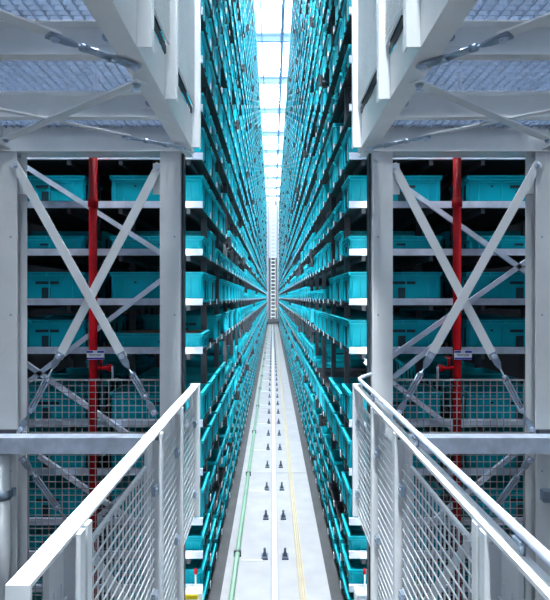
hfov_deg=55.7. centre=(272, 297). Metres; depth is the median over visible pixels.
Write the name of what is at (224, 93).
storage tote
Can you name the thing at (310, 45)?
storage tote
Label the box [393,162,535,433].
brace
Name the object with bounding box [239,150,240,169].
storage tote
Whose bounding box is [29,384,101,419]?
storage tote
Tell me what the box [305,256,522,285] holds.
shelf
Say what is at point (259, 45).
window
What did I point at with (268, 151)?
roof beam
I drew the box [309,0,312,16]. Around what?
storage tote
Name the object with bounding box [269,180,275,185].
ceiling lamp
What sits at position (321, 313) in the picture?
storage tote
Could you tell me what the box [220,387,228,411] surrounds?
storage tote
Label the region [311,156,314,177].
storage tote
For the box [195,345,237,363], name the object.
storage tote
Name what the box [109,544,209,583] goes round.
storage tote
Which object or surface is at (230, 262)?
storage tote
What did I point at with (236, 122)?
lamp
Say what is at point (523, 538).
handrail
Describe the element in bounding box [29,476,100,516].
storage tote
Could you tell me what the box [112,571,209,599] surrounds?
storage tote
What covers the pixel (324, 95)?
storage tote
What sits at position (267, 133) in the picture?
roof beam
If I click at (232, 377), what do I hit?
storage tote
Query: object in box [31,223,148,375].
wall
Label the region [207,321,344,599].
floor
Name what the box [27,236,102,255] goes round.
storage tote
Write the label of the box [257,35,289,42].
roof beam
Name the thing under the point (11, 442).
crossbar
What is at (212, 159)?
storage tote
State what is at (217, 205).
storage tote
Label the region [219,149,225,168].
storage tote
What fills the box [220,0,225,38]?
storage tote
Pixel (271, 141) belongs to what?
ceiling lamp
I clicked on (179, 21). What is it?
guardrail
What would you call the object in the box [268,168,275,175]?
ceiling lamp
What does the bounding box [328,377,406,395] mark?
storage tote
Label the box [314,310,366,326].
storage tote
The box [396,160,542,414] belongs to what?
brace
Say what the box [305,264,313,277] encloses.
storage tote
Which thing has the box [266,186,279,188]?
roof beam
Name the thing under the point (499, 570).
guardrail
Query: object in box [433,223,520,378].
wall
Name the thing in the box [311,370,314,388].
storage tote
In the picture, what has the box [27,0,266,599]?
storage rack
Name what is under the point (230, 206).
storage tote
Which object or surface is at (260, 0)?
cable tray
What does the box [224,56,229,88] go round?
storage tote
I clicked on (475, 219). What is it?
shelf
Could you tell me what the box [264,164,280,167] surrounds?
roof beam
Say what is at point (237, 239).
storage tote
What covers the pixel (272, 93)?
ceiling lamp
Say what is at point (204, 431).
storage tote
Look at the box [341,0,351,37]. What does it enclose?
storage tote
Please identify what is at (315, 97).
storage tote
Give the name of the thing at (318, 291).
storage tote
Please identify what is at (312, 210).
storage tote
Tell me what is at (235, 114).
storage tote
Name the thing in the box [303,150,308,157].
lamp
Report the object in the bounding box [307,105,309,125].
storage tote
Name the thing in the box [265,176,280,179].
roof beam
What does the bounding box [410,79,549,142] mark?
brace
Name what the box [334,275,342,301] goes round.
storage tote
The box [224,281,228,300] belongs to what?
storage tote
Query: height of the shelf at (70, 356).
0.034 m
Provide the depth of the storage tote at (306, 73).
7.74 m
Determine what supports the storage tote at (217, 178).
on the storage rack at (65, 215)
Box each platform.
[0,0,193,157]
[358,0,549,157]
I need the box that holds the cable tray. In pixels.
[260,0,268,202]
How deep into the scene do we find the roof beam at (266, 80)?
20.29 m
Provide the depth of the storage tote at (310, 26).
6.91 m
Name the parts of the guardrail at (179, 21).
post, kick plate, panel frame, post, kick plate, panel frame, post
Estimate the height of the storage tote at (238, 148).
0.200 m
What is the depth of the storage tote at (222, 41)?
4.75 m
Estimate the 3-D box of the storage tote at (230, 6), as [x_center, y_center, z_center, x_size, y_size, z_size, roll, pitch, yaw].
[-0.746,-3.112,5.615,0.604,0.115,0.354,0,0,0]
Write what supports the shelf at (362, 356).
attached to the storage rack at (475, 215)
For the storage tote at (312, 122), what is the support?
on the storage rack at (475, 215)
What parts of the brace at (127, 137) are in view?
clevis plate, plate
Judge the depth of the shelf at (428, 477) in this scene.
3.31 m
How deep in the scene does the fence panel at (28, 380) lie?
3.08 m
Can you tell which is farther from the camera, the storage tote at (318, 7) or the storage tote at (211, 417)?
the storage tote at (318, 7)
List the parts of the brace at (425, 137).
plate, clevis plate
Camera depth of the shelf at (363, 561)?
3.31 m
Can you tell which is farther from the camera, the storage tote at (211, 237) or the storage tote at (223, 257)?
the storage tote at (223, 257)
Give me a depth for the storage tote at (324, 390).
5.16 m
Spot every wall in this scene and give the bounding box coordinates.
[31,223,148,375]
[266,201,278,320]
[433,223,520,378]
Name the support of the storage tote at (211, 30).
on the storage rack at (65, 215)
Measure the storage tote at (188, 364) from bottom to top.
0.200 m
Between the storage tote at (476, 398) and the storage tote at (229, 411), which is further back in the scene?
the storage tote at (229, 411)
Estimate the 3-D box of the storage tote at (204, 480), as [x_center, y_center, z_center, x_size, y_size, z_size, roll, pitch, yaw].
[-0.746,1.336,3.515,0.604,0.200,0.354,0,0,0]
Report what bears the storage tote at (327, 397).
on the storage rack at (475, 215)
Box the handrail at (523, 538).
[358,372,549,566]
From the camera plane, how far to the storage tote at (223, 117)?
4.77 m
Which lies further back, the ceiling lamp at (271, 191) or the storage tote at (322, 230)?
the ceiling lamp at (271, 191)
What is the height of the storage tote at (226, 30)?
0.200 m
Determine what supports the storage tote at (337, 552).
on the storage rack at (475, 215)
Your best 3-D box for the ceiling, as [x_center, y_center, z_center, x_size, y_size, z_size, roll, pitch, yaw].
[0.022,-8.680,20.765,7.200,0.240,51.530,0,0,0]
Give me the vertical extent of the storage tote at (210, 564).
0.115 m
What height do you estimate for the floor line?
0.030 m
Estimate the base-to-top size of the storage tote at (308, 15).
0.200 m
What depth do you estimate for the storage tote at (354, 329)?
3.35 m
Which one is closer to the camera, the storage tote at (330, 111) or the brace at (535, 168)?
the brace at (535, 168)
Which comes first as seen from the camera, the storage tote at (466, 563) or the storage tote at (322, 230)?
the storage tote at (466, 563)
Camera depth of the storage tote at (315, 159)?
6.01 m
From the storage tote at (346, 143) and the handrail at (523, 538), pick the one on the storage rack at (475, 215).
the storage tote at (346, 143)
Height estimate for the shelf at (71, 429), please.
0.034 m
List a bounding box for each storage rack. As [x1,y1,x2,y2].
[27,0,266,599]
[278,0,524,599]
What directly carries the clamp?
attached to the steel column at (537, 198)
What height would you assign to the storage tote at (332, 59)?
0.200 m
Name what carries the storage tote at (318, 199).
on the storage rack at (475, 215)
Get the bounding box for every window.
[255,0,291,32]
[257,43,288,75]
[260,84,286,106]
[261,114,284,130]
[263,136,282,148]
[264,154,281,163]
[265,168,280,175]
[265,180,279,185]
[266,189,279,194]
[266,197,278,200]
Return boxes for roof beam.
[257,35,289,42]
[259,78,286,83]
[261,108,284,113]
[263,132,282,135]
[264,150,281,153]
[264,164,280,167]
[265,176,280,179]
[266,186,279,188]
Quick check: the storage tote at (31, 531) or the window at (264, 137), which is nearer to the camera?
the storage tote at (31, 531)
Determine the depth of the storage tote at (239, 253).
7.22 m
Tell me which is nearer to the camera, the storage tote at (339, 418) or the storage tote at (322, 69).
the storage tote at (339, 418)
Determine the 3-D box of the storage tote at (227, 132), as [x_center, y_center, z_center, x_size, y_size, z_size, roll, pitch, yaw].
[-0.746,-1.610,5.195,0.604,0.200,0.354,0,0,0]
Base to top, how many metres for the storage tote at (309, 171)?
0.200 m
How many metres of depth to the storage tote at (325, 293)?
5.03 m
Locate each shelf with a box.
[27,160,234,236]
[27,208,238,263]
[27,256,238,282]
[27,301,238,310]
[67,354,196,358]
[67,427,188,431]
[120,559,191,563]
[305,208,524,264]
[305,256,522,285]
[305,301,524,310]
[319,160,524,229]
[339,89,351,122]
[355,354,484,358]
[360,559,431,563]
[364,427,484,431]
[364,476,480,480]
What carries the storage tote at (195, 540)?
on the storage rack at (65, 215)
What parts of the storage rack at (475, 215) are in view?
rail, rail, rail, rail, rail, rail, rail, rail, rail, rail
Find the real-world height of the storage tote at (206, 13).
0.200 m
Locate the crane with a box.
[268,205,277,322]
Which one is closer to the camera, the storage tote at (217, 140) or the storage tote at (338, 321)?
the storage tote at (338, 321)
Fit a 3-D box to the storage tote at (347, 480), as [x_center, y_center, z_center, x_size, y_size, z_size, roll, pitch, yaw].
[0.790,1.336,3.515,0.604,0.200,0.354,0,0,0]
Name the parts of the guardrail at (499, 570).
post, panel frame, post, panel frame, post, panel frame, post, post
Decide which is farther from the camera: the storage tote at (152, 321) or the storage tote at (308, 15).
the storage tote at (308, 15)
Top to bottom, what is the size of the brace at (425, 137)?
0.038 m
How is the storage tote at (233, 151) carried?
on the storage rack at (65, 215)
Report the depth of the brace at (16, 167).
2.99 m
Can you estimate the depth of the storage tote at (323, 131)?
5.17 m
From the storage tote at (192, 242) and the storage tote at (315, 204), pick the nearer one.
the storage tote at (192, 242)
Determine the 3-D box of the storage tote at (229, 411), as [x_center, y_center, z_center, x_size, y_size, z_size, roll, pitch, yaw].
[-0.746,1.336,5.615,0.604,0.200,0.354,0,0,0]
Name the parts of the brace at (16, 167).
clevis plate, rod, plate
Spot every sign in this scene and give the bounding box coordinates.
[87,350,103,359]
[452,350,471,359]
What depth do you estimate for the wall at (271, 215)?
46.00 m
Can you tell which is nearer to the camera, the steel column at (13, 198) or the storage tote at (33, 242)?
the steel column at (13, 198)
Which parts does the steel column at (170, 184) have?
gusset plate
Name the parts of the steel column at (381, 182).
gusset plate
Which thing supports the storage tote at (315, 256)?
on the storage rack at (475, 215)
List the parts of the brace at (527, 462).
rod, plate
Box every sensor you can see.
[186,568,202,599]
[354,568,366,599]
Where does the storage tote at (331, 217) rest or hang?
on the storage rack at (475, 215)
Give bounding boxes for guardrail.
[5,383,199,599]
[137,0,200,148]
[352,0,420,148]
[352,383,549,599]
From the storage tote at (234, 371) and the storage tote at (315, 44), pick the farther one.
the storage tote at (234, 371)
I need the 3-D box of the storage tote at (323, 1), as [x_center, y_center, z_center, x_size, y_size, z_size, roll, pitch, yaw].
[0.790,-2.846,5.195,0.604,0.200,0.354,0,0,0]
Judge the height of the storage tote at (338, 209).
0.115 m
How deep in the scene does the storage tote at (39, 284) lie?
3.35 m
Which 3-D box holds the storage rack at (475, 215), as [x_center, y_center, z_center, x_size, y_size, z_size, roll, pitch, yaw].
[1.151,-2.645,21.797,1.457,9.530,37.041,0,0,0]
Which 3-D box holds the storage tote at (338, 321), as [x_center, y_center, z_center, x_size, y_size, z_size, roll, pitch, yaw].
[0.790,0.246,3.935,0.604,0.200,0.354,0,0,0]
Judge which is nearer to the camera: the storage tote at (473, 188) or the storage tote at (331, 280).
the storage tote at (473, 188)
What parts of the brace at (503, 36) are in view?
plate, rod, clevis plate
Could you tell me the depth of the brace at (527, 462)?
3.00 m
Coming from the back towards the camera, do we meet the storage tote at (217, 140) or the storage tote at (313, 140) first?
the storage tote at (313, 140)
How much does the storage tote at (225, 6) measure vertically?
0.115 m
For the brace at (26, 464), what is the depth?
3.00 m
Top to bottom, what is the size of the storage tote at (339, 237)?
0.200 m
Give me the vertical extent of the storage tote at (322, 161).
0.200 m
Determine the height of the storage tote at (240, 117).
0.200 m
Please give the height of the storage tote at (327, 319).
0.200 m
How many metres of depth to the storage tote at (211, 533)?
3.92 m
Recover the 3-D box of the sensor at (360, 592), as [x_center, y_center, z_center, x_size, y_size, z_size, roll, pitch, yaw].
[0.557,1.895,3.195,0.100,0.450,0.090,0,0,0]
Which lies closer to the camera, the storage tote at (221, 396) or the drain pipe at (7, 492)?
the drain pipe at (7, 492)
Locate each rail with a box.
[241,323,288,599]
[275,0,284,204]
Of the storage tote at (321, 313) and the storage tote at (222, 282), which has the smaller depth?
the storage tote at (222, 282)
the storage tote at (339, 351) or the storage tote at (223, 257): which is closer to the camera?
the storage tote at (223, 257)
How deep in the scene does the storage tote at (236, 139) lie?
6.47 m
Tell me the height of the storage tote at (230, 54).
0.200 m
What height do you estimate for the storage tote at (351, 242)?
0.115 m
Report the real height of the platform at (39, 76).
0.226 m
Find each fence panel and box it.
[27,379,159,433]
[27,454,143,599]
[393,379,524,433]
[413,454,524,599]
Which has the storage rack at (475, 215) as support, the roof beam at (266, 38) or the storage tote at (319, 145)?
the storage tote at (319, 145)
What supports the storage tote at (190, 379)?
on the storage rack at (65, 215)
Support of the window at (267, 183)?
attached to the ceiling
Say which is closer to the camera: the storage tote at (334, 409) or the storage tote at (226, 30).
the storage tote at (334, 409)
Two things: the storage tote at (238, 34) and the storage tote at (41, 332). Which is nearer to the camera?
the storage tote at (41, 332)
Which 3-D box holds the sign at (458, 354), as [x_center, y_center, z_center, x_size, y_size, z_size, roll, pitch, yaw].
[1.147,0.347,3.170,0.110,0.055,0.066,0,0,0]
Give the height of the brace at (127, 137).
0.038 m
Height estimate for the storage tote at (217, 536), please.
0.115 m
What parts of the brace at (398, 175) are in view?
clevis plate, rod, plate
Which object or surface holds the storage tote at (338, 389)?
on the storage rack at (475, 215)
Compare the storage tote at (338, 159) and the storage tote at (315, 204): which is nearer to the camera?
the storage tote at (338, 159)
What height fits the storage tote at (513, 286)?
0.200 m
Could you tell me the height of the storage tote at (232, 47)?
0.115 m
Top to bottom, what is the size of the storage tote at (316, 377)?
0.200 m
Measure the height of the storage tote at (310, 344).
0.200 m
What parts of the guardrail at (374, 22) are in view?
post, panel frame, kick plate, post, panel frame, kick plate, post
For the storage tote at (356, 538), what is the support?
on the storage rack at (475, 215)
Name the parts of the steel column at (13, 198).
gusset plate, gusset plate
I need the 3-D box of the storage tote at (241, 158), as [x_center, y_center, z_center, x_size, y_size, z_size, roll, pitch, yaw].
[-0.746,-1.919,7.715,0.604,0.200,0.354,0,0,0]
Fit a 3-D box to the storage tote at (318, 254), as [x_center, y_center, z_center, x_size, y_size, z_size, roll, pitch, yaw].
[0.790,-0.380,5.615,0.604,0.200,0.354,0,0,0]
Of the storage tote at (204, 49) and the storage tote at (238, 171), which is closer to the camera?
the storage tote at (204, 49)
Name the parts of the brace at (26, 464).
plate, rod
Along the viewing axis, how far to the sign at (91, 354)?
3.14 m
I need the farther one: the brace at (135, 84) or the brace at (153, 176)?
the brace at (153, 176)
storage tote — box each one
[27,176,102,200]
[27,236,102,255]
[27,272,100,297]
[27,318,100,346]
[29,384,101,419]
[29,427,101,467]
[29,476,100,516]
[29,525,98,549]
[109,176,209,213]
[109,236,209,257]
[109,272,209,302]
[109,384,209,419]
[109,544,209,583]
[110,472,209,516]
[112,427,209,467]
[112,513,209,549]
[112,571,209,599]
[114,330,209,348]
[127,375,215,407]
[136,231,215,261]
[142,314,221,339]
[142,368,220,396]
[154,31,209,80]
[154,362,225,386]
[181,92,209,124]
[186,310,234,327]
[186,312,228,332]
[194,127,209,168]
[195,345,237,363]
[198,308,239,323]
[201,0,209,37]
[207,61,215,103]
[207,115,215,142]
[207,146,215,182]
[207,189,215,222]
[207,275,215,301]
[207,414,215,449]
[207,518,215,551]
[207,543,215,578]
[208,18,215,63]
[209,0,215,24]
[209,403,221,434]
[213,520,221,549]
[214,8,221,49]
[214,46,221,85]
[214,85,221,121]
[214,134,221,156]
[214,172,221,192]
[214,200,220,228]
[214,248,221,264]
[217,0,221,14]
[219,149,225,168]
[219,193,229,209]
[219,209,225,235]
[219,253,225,267]
[219,279,225,301]
[219,394,225,421]
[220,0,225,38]
[220,34,225,71]
[220,88,229,118]
[220,104,225,136]
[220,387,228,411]
[222,408,232,433]
[224,1,229,28]
[224,24,229,58]
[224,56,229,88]
[224,120,229,148]
[224,161,229,178]
[224,257,229,269]
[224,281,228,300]
[227,231,231,243]
[227,260,232,271]
[227,282,231,300]
[227,380,232,402]
[228,0,232,20]
[228,45,232,76]
[228,75,232,103]
[228,104,232,131]
[228,134,232,159]
[228,164,232,187]
[228,201,232,215]
[228,375,234,394]
[229,401,234,422]
[230,263,234,273]
[231,44,234,65]
[231,63,234,91]
[231,118,234,143]
[231,146,234,169]
[231,173,234,195]
[231,208,234,221]
[231,236,234,247]
[231,283,234,300]
[232,16,234,39]
[233,2,237,29]
[233,105,237,119]
[233,370,237,387]
[234,79,237,103]
[234,130,237,152]
[234,156,237,177]
[234,181,237,201]
[234,237,239,252]
[235,284,237,298]
[236,141,239,161]
[236,285,239,299]
[237,21,239,44]
[237,93,239,114]
[237,165,239,184]
[238,241,240,255]
[239,37,241,59]
[239,116,242,135]
[239,128,241,147]
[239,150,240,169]
[241,9,242,32]
[241,137,242,155]
[241,158,242,175]
[243,38,245,58]
[305,73,306,94]
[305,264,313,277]
[306,173,308,190]
[307,15,308,38]
[307,60,308,82]
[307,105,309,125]
[308,45,311,69]
[308,165,310,184]
[308,308,353,322]
[308,365,314,381]
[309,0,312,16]
[309,26,311,46]
[309,93,313,115]
[309,343,336,358]
[311,2,313,31]
[311,28,313,55]
[311,61,313,79]
[311,112,313,128]
[311,137,314,152]
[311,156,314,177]
[311,207,313,225]
[311,233,314,248]
[311,345,355,362]
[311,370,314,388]
[311,394,320,414]
[313,9,316,39]
[313,36,316,65]
[313,63,316,91]
[313,91,317,117]
[313,153,317,169]
[313,181,316,195]
[313,201,316,220]
[313,236,316,247]
[313,255,316,273]
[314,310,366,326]
[314,375,321,394]
[316,0,320,20]
[316,16,320,48]
[316,45,320,76]
[316,78,320,103]
[316,113,320,131]
[316,142,320,159]
[316,164,321,187]
[316,193,320,215]
[316,252,320,271]
[316,290,320,300]
[316,380,321,402]
[317,231,320,244]
[317,311,366,328]
[320,0,324,26]
[320,24,324,57]
[320,56,324,75]
[320,88,327,118]
[320,129,324,148]
[320,152,325,178]
[320,184,329,209]
[320,225,324,239]
[320,248,324,269]
[320,289,329,300]
[320,312,366,331]
[320,387,329,411]
[324,9,329,37]
[324,34,330,70]
[324,114,329,136]
[324,139,330,168]
[324,219,329,234]
[324,243,330,267]
[324,313,366,334]
[324,394,330,421]
[328,46,335,85]
[328,95,335,121]
[328,162,336,192]
[328,211,334,229]
[328,314,406,337]
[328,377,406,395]
[328,403,341,433]
[328,520,336,549]
[329,0,332,13]
[329,123,343,156]
[329,277,334,301]
[334,0,340,24]
[334,18,343,63]
[334,73,343,103]
[334,146,343,181]
[334,201,342,222]
[334,231,422,261]
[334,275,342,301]
[334,316,414,342]
[334,386,342,406]
[334,414,343,449]
[334,518,343,553]
[334,543,343,580]
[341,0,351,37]
[341,44,394,80]
[341,127,357,169]
[341,176,442,214]
[341,236,442,257]
[341,272,442,302]
[341,318,439,348]
[341,384,442,419]
[341,427,439,467]
[341,472,442,516]
[341,513,439,549]
[341,544,442,583]
[341,571,439,599]
[448,176,524,200]
[448,236,524,255]
[448,384,522,419]
[449,427,522,467]
[450,272,524,297]
[450,318,524,346]
[451,476,522,516]
[451,525,522,549]
[461,559,471,583]
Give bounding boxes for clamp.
[540,488,549,502]
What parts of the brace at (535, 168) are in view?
plate, rod, clevis plate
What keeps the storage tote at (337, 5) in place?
on the storage rack at (475, 215)
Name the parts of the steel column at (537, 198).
gusset plate, gusset plate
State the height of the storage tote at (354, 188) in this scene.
0.200 m
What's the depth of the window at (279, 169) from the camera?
35.37 m
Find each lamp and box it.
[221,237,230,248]
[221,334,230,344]
[234,120,238,129]
[263,0,281,27]
[264,48,279,73]
[266,87,278,105]
[267,116,277,129]
[267,137,276,148]
[268,155,276,163]
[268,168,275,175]
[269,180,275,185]
[269,189,275,194]
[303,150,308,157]
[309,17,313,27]
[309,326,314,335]
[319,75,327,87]
[319,414,326,425]
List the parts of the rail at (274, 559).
rail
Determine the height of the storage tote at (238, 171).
0.200 m
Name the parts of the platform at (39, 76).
bolted plate, bolted plate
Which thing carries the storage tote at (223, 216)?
on the storage rack at (65, 215)
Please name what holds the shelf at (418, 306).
attached to the storage rack at (475, 215)
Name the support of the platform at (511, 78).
on the steel column at (381, 182)
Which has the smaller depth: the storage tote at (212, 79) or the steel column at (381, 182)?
the steel column at (381, 182)
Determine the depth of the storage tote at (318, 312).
5.46 m
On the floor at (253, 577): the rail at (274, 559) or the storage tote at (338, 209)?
the rail at (274, 559)
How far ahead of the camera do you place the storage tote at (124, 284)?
3.35 m
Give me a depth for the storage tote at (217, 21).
4.33 m
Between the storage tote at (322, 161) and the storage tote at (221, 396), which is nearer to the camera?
the storage tote at (221, 396)
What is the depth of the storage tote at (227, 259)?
5.19 m
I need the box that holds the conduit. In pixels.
[228,325,268,599]
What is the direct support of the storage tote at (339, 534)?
on the storage rack at (475, 215)
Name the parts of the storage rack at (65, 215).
rail, rail, rail, rail, rail, rail, rail, rail, rail, rail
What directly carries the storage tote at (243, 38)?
on the storage rack at (65, 215)
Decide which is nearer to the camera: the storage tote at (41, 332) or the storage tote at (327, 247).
the storage tote at (41, 332)
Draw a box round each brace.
[0,9,140,70]
[0,79,145,142]
[0,107,185,150]
[10,160,157,416]
[17,162,159,433]
[19,456,128,599]
[367,108,549,150]
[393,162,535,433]
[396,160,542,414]
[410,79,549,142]
[416,12,549,70]
[423,455,533,599]
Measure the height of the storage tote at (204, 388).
0.200 m
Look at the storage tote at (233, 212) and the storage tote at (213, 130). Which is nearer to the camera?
the storage tote at (213, 130)
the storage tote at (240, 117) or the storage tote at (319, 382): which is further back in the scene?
the storage tote at (240, 117)
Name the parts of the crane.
panel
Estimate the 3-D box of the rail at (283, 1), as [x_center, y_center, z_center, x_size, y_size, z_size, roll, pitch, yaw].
[0.277,-7.910,23.200,0.090,0.900,39.600,0,0,0]
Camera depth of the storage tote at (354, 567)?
3.37 m
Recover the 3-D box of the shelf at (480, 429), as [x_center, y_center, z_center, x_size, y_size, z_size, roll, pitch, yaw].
[1.175,0.842,21.805,1.214,0.034,36.990,0,0,0]
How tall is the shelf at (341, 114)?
0.034 m
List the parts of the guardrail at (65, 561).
post, post, panel frame, post, panel frame, post, panel frame, post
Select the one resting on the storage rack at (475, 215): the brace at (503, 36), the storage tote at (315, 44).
the storage tote at (315, 44)
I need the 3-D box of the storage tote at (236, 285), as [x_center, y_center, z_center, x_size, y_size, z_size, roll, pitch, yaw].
[-0.746,-0.064,6.455,0.604,0.200,0.354,0,0,0]
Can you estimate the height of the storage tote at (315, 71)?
0.200 m
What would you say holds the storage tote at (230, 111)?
on the storage rack at (65, 215)
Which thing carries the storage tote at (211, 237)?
on the storage rack at (65, 215)
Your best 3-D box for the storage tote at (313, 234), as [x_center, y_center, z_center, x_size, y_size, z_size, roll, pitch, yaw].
[0.790,-0.683,6.455,0.604,0.200,0.354,0,0,0]
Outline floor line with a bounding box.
[275,324,306,599]
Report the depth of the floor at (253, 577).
5.03 m
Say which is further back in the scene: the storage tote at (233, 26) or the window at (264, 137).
the window at (264, 137)
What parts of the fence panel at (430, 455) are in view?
frame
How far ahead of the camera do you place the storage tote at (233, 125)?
6.03 m
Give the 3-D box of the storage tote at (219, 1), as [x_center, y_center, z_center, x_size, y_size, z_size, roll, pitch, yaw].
[-0.746,-2.494,4.355,0.604,0.115,0.354,0,0,0]
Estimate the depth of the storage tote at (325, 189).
5.03 m
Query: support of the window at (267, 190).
attached to the ceiling
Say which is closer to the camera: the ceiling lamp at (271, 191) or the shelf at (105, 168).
the shelf at (105, 168)
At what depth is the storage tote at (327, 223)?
4.72 m
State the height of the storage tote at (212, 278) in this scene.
0.200 m
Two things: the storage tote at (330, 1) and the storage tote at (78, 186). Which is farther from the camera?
the storage tote at (330, 1)
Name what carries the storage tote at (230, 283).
on the storage rack at (65, 215)
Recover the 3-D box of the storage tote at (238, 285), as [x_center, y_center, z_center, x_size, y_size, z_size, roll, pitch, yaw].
[-0.746,-0.064,6.875,0.604,0.200,0.354,0,0,0]
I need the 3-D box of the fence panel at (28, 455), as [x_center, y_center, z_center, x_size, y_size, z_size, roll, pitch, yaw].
[-1.053,1.508,3.080,0.800,1.225,0.011,0,0,0]
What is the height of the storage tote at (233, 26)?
0.115 m
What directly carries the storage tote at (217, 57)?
on the storage rack at (65, 215)
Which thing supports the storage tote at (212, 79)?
on the storage rack at (65, 215)
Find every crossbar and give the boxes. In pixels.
[0,429,158,453]
[398,429,549,453]
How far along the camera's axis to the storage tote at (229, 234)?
5.47 m
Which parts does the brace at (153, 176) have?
plate, rod, clevis plate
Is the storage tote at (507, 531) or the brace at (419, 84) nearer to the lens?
the brace at (419, 84)
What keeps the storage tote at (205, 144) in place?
on the storage rack at (65, 215)
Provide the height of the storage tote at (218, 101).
0.200 m
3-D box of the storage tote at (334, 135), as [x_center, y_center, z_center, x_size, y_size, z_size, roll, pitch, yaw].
[0.790,-1.301,4.355,0.604,0.200,0.354,0,0,0]
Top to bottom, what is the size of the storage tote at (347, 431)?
0.200 m
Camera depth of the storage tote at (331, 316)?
4.40 m
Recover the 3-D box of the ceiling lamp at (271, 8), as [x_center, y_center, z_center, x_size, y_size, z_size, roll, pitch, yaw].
[0.022,-8.485,15.300,0.600,0.150,1.900,0,0,0]
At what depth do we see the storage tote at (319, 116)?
5.61 m
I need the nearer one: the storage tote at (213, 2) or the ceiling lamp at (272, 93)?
the storage tote at (213, 2)
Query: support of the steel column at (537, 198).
on the floor at (217, 578)
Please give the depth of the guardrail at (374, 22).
2.50 m
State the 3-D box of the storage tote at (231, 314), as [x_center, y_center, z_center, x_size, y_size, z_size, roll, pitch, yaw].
[-0.746,0.246,6.035,0.604,0.200,0.354,0,0,0]
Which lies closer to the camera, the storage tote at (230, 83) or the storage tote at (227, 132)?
the storage tote at (227, 132)
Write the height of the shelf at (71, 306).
0.034 m
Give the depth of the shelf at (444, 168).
3.57 m
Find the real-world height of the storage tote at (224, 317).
0.200 m
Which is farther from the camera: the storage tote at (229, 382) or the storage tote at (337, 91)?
the storage tote at (229, 382)
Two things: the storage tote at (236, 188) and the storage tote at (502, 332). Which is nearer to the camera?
the storage tote at (502, 332)
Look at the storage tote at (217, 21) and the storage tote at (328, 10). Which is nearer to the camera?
the storage tote at (217, 21)
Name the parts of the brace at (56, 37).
clevis plate, rod, plate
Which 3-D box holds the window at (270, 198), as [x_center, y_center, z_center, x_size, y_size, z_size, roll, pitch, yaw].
[0.022,-8.545,45.050,3.000,0.020,2.800,0,0,0]
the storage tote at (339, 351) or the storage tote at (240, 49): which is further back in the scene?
the storage tote at (240, 49)
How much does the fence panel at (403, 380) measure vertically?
0.324 m
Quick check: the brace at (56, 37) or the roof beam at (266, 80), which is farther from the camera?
the roof beam at (266, 80)
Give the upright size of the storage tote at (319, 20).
0.200 m
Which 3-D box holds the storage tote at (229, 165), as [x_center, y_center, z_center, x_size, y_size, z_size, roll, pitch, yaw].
[-0.746,-1.301,5.615,0.604,0.200,0.354,0,0,0]
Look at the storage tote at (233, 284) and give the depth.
6.04 m
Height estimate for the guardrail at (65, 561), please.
1.620 m
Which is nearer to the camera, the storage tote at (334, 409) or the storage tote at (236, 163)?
the storage tote at (334, 409)
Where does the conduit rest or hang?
on the floor at (253, 577)
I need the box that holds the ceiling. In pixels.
[257,33,289,149]
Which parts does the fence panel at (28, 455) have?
frame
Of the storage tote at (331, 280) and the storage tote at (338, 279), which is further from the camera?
the storage tote at (331, 280)
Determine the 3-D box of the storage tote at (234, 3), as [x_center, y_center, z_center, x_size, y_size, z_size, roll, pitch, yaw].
[-0.746,-3.464,6.455,0.604,0.200,0.354,0,0,0]
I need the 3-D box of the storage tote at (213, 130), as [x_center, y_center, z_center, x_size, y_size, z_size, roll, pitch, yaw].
[-0.746,-1.258,3.935,0.604,0.115,0.354,0,0,0]
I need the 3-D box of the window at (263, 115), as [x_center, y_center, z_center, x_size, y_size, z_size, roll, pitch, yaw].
[0.022,-8.545,25.250,3.000,0.020,2.800,0,0,0]
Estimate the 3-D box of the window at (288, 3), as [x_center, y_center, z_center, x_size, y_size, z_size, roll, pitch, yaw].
[0.022,-8.545,15.350,3.000,0.020,2.800,0,0,0]
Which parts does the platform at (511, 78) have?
bolted plate, bolted plate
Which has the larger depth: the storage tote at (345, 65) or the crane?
the crane
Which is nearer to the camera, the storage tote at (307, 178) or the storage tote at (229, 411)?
the storage tote at (229, 411)
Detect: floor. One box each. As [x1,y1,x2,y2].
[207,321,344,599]
[220,323,330,599]
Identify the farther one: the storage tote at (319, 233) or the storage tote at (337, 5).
the storage tote at (319, 233)
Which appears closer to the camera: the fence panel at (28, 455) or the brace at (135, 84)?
the brace at (135, 84)
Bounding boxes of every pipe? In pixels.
[0,454,15,599]
[88,158,113,598]
[436,158,461,599]
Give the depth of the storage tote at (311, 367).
6.94 m
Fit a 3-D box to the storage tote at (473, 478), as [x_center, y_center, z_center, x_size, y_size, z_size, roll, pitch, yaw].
[1.550,1.336,3.515,0.604,0.200,0.354,0,0,0]
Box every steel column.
[0,152,26,577]
[153,152,185,599]
[367,152,399,599]
[525,152,549,599]

